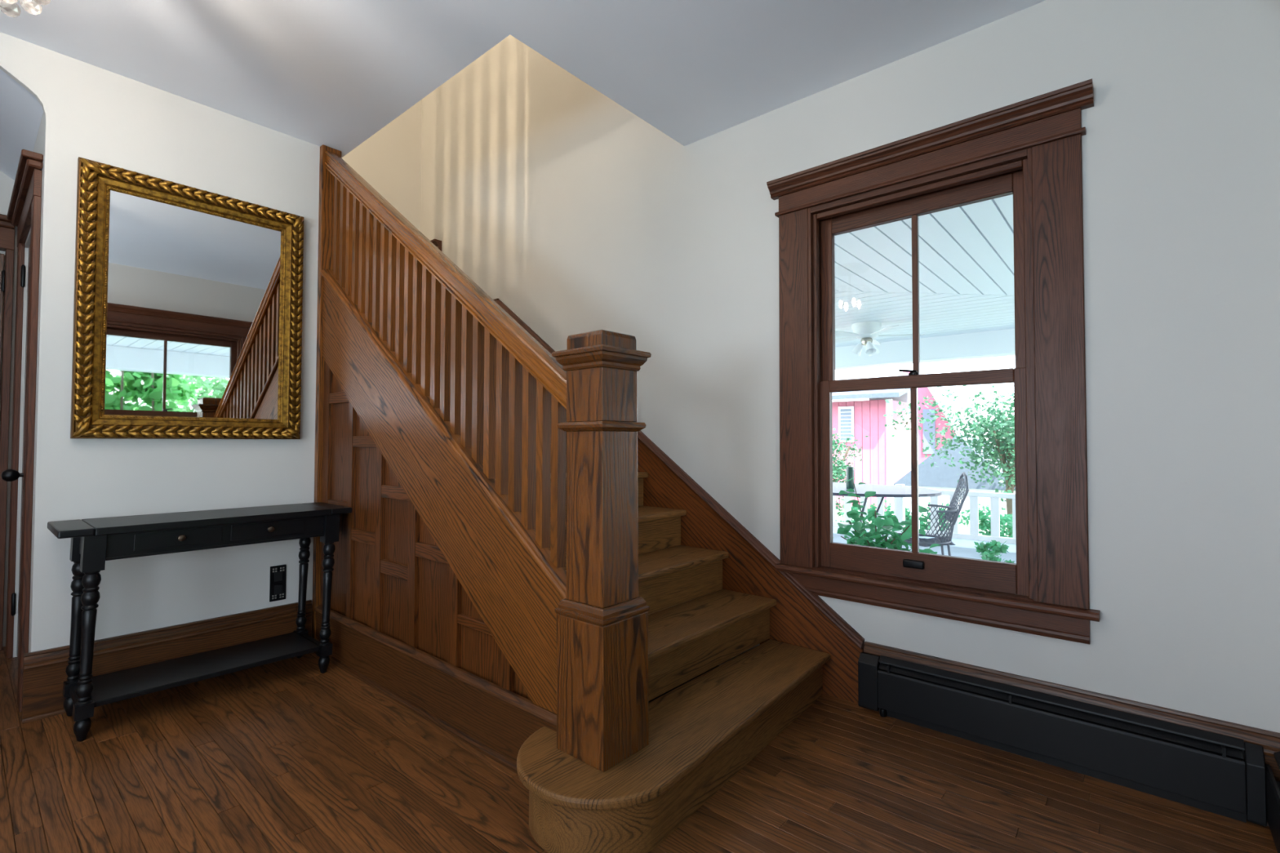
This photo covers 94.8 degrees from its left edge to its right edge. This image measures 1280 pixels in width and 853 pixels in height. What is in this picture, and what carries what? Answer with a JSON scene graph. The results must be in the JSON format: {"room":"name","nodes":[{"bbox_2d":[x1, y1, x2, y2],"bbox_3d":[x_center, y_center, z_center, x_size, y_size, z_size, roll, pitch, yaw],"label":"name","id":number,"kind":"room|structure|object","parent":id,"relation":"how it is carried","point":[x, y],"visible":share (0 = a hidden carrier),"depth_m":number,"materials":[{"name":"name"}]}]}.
{"room":"entrance hall","nodes":[
{"label":"entrance hall","id":0,"kind":"room"},
{"bbox_2d":[0,68,43,180],"bbox_3d":[-3.125,-1.157,2.565,1.244,1.320,2.960,-1,-2,41],"label":"ceiling","id":1,"kind":"structure","parent":0,"point":[21,113],"depth_m":2.64,"materials":[{"name":"paint"}]},
{"bbox_2d":[13,111,44,657],"bbox_3d":[-2.909,-0.109,2.845,1.174,2.560,0.090,-1,-2,41],"label":"wall","id":2,"kind":"structure","parent":0,"point":[38,146],"depth_m":3.01,"materials":[{"name":"paint"}]},
{"bbox_2d":[0,149,43,712],"bbox_3d":[-2.890,0.023,2.743,1.070,2.290,0.134,-1,-2,41],"label":"door","id":3,"kind":"structure","parent":2,"relation":"in","point":[24,211],"depth_m":2.48,"materials":[{"name":"brown wood"}]},
{"bbox_2d":[0,31,319,653],"bbox_3d":[-3.029,-0.208,1.731,0.100,2.700,3.862,-1,-2,41],"label":"wall","id":4,"kind":"structure","parent":0,"point":[91,112],"depth_m":2.62,"materials":[{"name":"paint"}]},
{"bbox_2d":[22,600,312,724],"bbox_3d":[-2.077,1.039,2.706,0.036,0.262,1.053,-1,-2,41],"label":"baseboard","id":5,"kind":"structure","parent":4,"relation":"attached to","point":[44,673],"depth_m":2.60,"materials":[{"name":"brown wood"}]},
{"bbox_2d":[70,156,303,439],"bbox_3d":[-2.045,-0.527,2.749,0.070,1.170,0.862,-1,-2,41],"label":"wall mirror","id":6,"kind":"object","parent":4,"relation":"attached to","point":[188,304],"visible":1,"depth_m":2.70,"materials":[{"name":"gold metal"}]},
{"bbox_2d":[104,190,280,419],"bbox_3d":[-2.064,-0.526,2.765,0.004,0.970,0.662,-1,-2,41],"label":"mirror glass","id":7,"kind":"object","parent":6,"relation":"attached to","point":[193,292],"depth_m":2.73,"materials":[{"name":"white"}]},
{"bbox_2d":[269,564,286,601],"bbox_3d":[-1.846,0.799,3.000,0.008,0.178,0.074,-1,-2,41],"label":"wall outlet","id":8,"kind":"object","parent":4,"relation":"attached to","point":[277,573],"visible":1,"depth_m":3.00,"materials":[{"name":"black paint"}]},
{"bbox_2d":[274,571,282,582],"bbox_3d":[-1.844,0.765,2.999,0.002,0.048,0.038,-1,-2,41],"label":"socket","id":9,"kind":"object","parent":8,"relation":"attached to","point":[277,575],"depth_m":3.00,"materials":[{"name":"black plastic"}]},
{"bbox_2d":[274,584,282,595],"bbox_3d":[-1.844,0.833,2.998,0.002,0.048,0.038,-1,-2,41],"label":"socket","id":10,"kind":"object","parent":8,"relation":"attached to","point":[277,588],"depth_m":3.00,"materials":[{"name":"black plastic"}]},
{"bbox_2d":[0,99,422,647],"bbox_3d":[-3.616,-1.400,3.106,0.200,5.350,5.130,-1,-2,41],"label":"wall","id":11,"kind":"structure","parent":0,"point":[389,160],"depth_m":4.78,"materials":[{"name":"paint"}]},
{"bbox_2d":[0,213,15,650],"bbox_3d":[-3.675,0.022,2.765,0.114,2.290,0.965,-1,-2,41],"label":"door","id":12,"kind":"structure","parent":11,"relation":"in","point":[6,228],"depth_m":3.12,"materials":[{"name":"brown wood"}]},
{"bbox_2d":[0,0,1045,157],"bbox_3d":[-1.658,-1.702,1.428,4.966,0.280,5.130,-1,-2,41],"label":"ceiling","id":13,"kind":"structure","parent":0,"point":[332,73],"depth_m":2.37,"materials":[{"name":"paint"}]},
{"bbox_2d":[0,646,1277,852],"bbox_3d":[-1.665,1.187,1.355,4.966,0.100,5.130,-1,-2,41],"label":"floor","id":14,"kind":"structure","parent":0,"point":[285,756],"depth_m":1.86,"materials":[{"name":"brown wood"}]},
{"bbox_2d":[47,502,351,741],"bbox_3d":[-1.885,0.777,2.600,0.388,0.780,1.027,-1,-2,41],"label":"console table","id":15,"kind":"object","parent":14,"relation":"on","point":[94,541],"visible":1,"depth_m":2.43,"materials":[{"name":"black paint"}]},
{"bbox_2d":[89,631,319,707],"bbox_3d":[-1.895,1.045,2.589,0.328,0.020,0.787,-1,-2,41],"label":"shelf","id":16,"kind":"object","parent":15,"relation":"attached to","point":[118,686],"depth_m":2.52,"materials":[{"name":"black paint"}]},
{"bbox_2d":[311,144,864,852],"bbox_3d":[-0.947,-0.166,3.167,3.726,2.699,1.505,-1,-2,41],"label":"staircase","id":17,"kind":"structure","parent":14,"relation":"on","point":[460,445],"depth_m":2.25,"materials":[{"name":"brown wood"}]},
{"bbox_2d":[857,652,1246,822],"bbox_3d":[1.339,1.047,2.082,1.124,0.230,0.047,-1,-2,41],"label":"baseboard heater","id":18,"kind":"object","parent":14,"relation":"on","point":[1202,770],"visible":1,"depth_m":1.98,"materials":[{"name":"black metal"}]},
{"bbox_2d":[1244,742,1279,852],"bbox_3d":[1.063,1.015,0.836,0.082,0.230,2.296,-1,-2,41],"label":"baseboard heater","id":19,"kind":"object","parent":14,"relation":"on","point":[1263,791],"visible":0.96,"depth_m":1.68,"materials":[{"name":"black metal"}]},
{"bbox_2d":[420,0,1279,733],"bbox_3d":[0.108,-1.382,3.443,5.406,5.350,0.240,-1,-2,41],"label":"wall","id":20,"kind":"structure","parent":0,"point":[566,206],"depth_m":2.03,"materials":[{"name":"paint"}]},
{"bbox_2d":[431,238,441,251],"bbox_3d":[-1.756,-1.209,4.843,0.344,0.586,0.064,-1,-2,41],"label":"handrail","id":21,"kind":"structure","parent":20,"relation":"in","point":[437,243],"depth_m":4.74,"materials":[{"name":"brown wood"}]},
{"bbox_2d":[766,78,1100,644],"bbox_3d":[1.142,-0.204,2.446,1.215,1.902,0.272,-1,-2,41],"label":"window","id":22,"kind":"structure","parent":20,"relation":"in","point":[1029,149],"depth_m":2.26,"materials":[{"name":"brown wood"}]},
{"bbox_2d":[863,641,1279,826],"bbox_3d":[1.411,1.031,2.072,1.234,0.262,0.036,-1,-2,41],"label":"baseboard","id":23,"kind":"structure","parent":20,"relation":"attached to","point":[1269,740],"depth_m":1.96,"materials":[{"name":"brown wood"}]},
{"label":"outside","id":24,"kind":"structure","parent":0,"visible":0},
{"bbox_2d":[835,508,1008,536],"bbox_3d":[9.781,2.328,11.312,90.000,0.580,90.000,-1,-2,41],"label":"ground","id":25,"kind":"structure","parent":24,"point":[962,528],"depth_m":11.99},
{"bbox_2d":[832,427,868,516],"bbox_3d":[3.712,0.996,11.717,1.706,2.084,1.547,-1,-2,41],"label":"bush","id":26,"kind":"object","parent":25,"relation":"on","point":[837,473],"visible":0.36,"depth_m":11.53,"materials":[{"name":"green plant"}]},
{"bbox_2d":[831,362,968,511],"bbox_3d":[4.710,0.068,18.349,9.200,4.270,5.050,-1,-2,41],"label":"house","id":27,"kind":"structure","parent":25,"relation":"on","point":[886,459],"depth_m":15.03,"materials":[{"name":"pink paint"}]},
{"bbox_2d":[835,499,1013,537],"bbox_3d":[4.794,1.495,8.819,4.640,0.857,1.682,-1,-2,41],"label":"bush","id":28,"kind":"object","parent":25,"relation":"on","point":[984,524],"visible":0.17,"depth_m":8.62,"materials":[{"name":"green plant"}]},
{"bbox_2d":[883,384,1015,536],"bbox_3d":[5.891,0.552,10.084,3.187,2.898,2.799,0,-1,8],"label":"tree","id":29,"kind":"object","parent":25,"relation":"on","point":[1002,437],"visible":0.61,"depth_m":10.03,"materials":[{"name":"green plant"}]},
{"bbox_2d":[888,435,1015,528],"bbox_3d":[7.267,1.145,13.247,2.500,1.870,2.400,-1,-2,41],"label":"shed","id":30,"kind":"object","parent":25,"relation":"on","point":[935,477],"visible":0.36,"depth_m":12.32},
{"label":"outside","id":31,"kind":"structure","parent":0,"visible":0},
{"bbox_2d":[832,526,1016,563],"bbox_3d":[3.284,1.555,5.161,14.200,0.120,6.630,-1,-2,41],"label":"floor","id":32,"kind":"structure","parent":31,"point":[963,548],"depth_m":7.53,"materials":[{"name":"paint"}]},
{"bbox_2d":[832,477,940,554],"bbox_3d":[1.933,0.946,4.619,0.816,1.064,0.658,-1,-2,41],"label":"potted plant","id":33,"kind":"object","parent":32,"relation":"on","point":[861,537],"visible":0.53,"depth_m":4.57,"materials":[{"name":"green plant"}]},
{"bbox_2d":[832,482,942,539],"bbox_3d":[2.242,1.123,6.949,2.400,0.821,1.600,-1,-2,41],"label":"patio table","id":34,"kind":"object","parent":32,"relation":"on","point":[882,491],"visible":0.23,"depth_m":6.42,"materials":[{"name":"grey metal"}]},
{"bbox_2d":[845,466,854,488],"bbox_3d":[2.376,0.580,6.650,0.088,0.250,0.088,-1,-2,41],"label":"bottle","id":35,"kind":"object","parent":34,"relation":"on","point":[850,474],"visible":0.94,"depth_m":6.62,"materials":[{"name":"green glass"}]},
{"bbox_2d":[832,484,1016,544],"bbox_3d":[3.662,1.186,8.100,5.450,0.770,0.120,-1,-2,41],"label":"porch railing","id":36,"kind":"object","parent":32,"relation":"on","point":[899,502],"visible":0.15,"depth_m":7.57,"materials":[{"name":"white wood"}]},
{"bbox_2d":[897,471,968,555],"bbox_3d":[2.760,0.966,5.670,0.685,1.068,0.603,0,-2,19],"label":"patio chair","id":37,"kind":"object","parent":32,"relation":"on","point":[942,540],"visible":0.82,"depth_m":5.51,"materials":[{"name":"grey metal"}]},
{"bbox_2d":[973,540,1014,563],"bbox_3d":[4.045,1.428,6.406,0.712,0.371,1.182,-1,-2,32],"label":"bush","id":38,"kind":"object","parent":32,"relation":"on","point":[996,548],"visible":0.62,"depth_m":6.41,"materials":[{"name":"green plant"}]},
{"bbox_3d":[5.932,0.313,6.578,0.220,2.449,0.220,-1,-2,41],"label":"porch column","id":39,"kind":"structure","parent":32,"relation":"on","visible":0},
{"bbox_2d":[835,328,1015,369],"bbox_3d":[0.725,-1.204,2.709,13.600,0.360,13.000,-1,-2,41],"label":"beam","id":40,"kind":"structure","parent":39,"relation":"on","point":[999,343],"depth_m":8.07,"materials":[{"name":"white wood"}]},
{"bbox_2d":[834,194,1014,346],"bbox_3d":[2.926,-1.344,5.269,13.600,0.080,6.254,-1,-2,41],"label":"ceiling","id":41,"kind":"structure","parent":40,"relation":"on","point":[966,252],"depth_m":5.03,"materials":[{"name":"white wood"}]},
{"bbox_2d":[835,321,925,355],"bbox_3d":[2.772,-1.062,7.241,1.267,0.384,1.274,-1,-2,41],"label":"ceiling fan","id":42,"kind":"object","parent":41,"relation":"hanging from","point":[865,331],"visible":0.98,"depth_m":7.11,"materials":[{"name":"white wood"}]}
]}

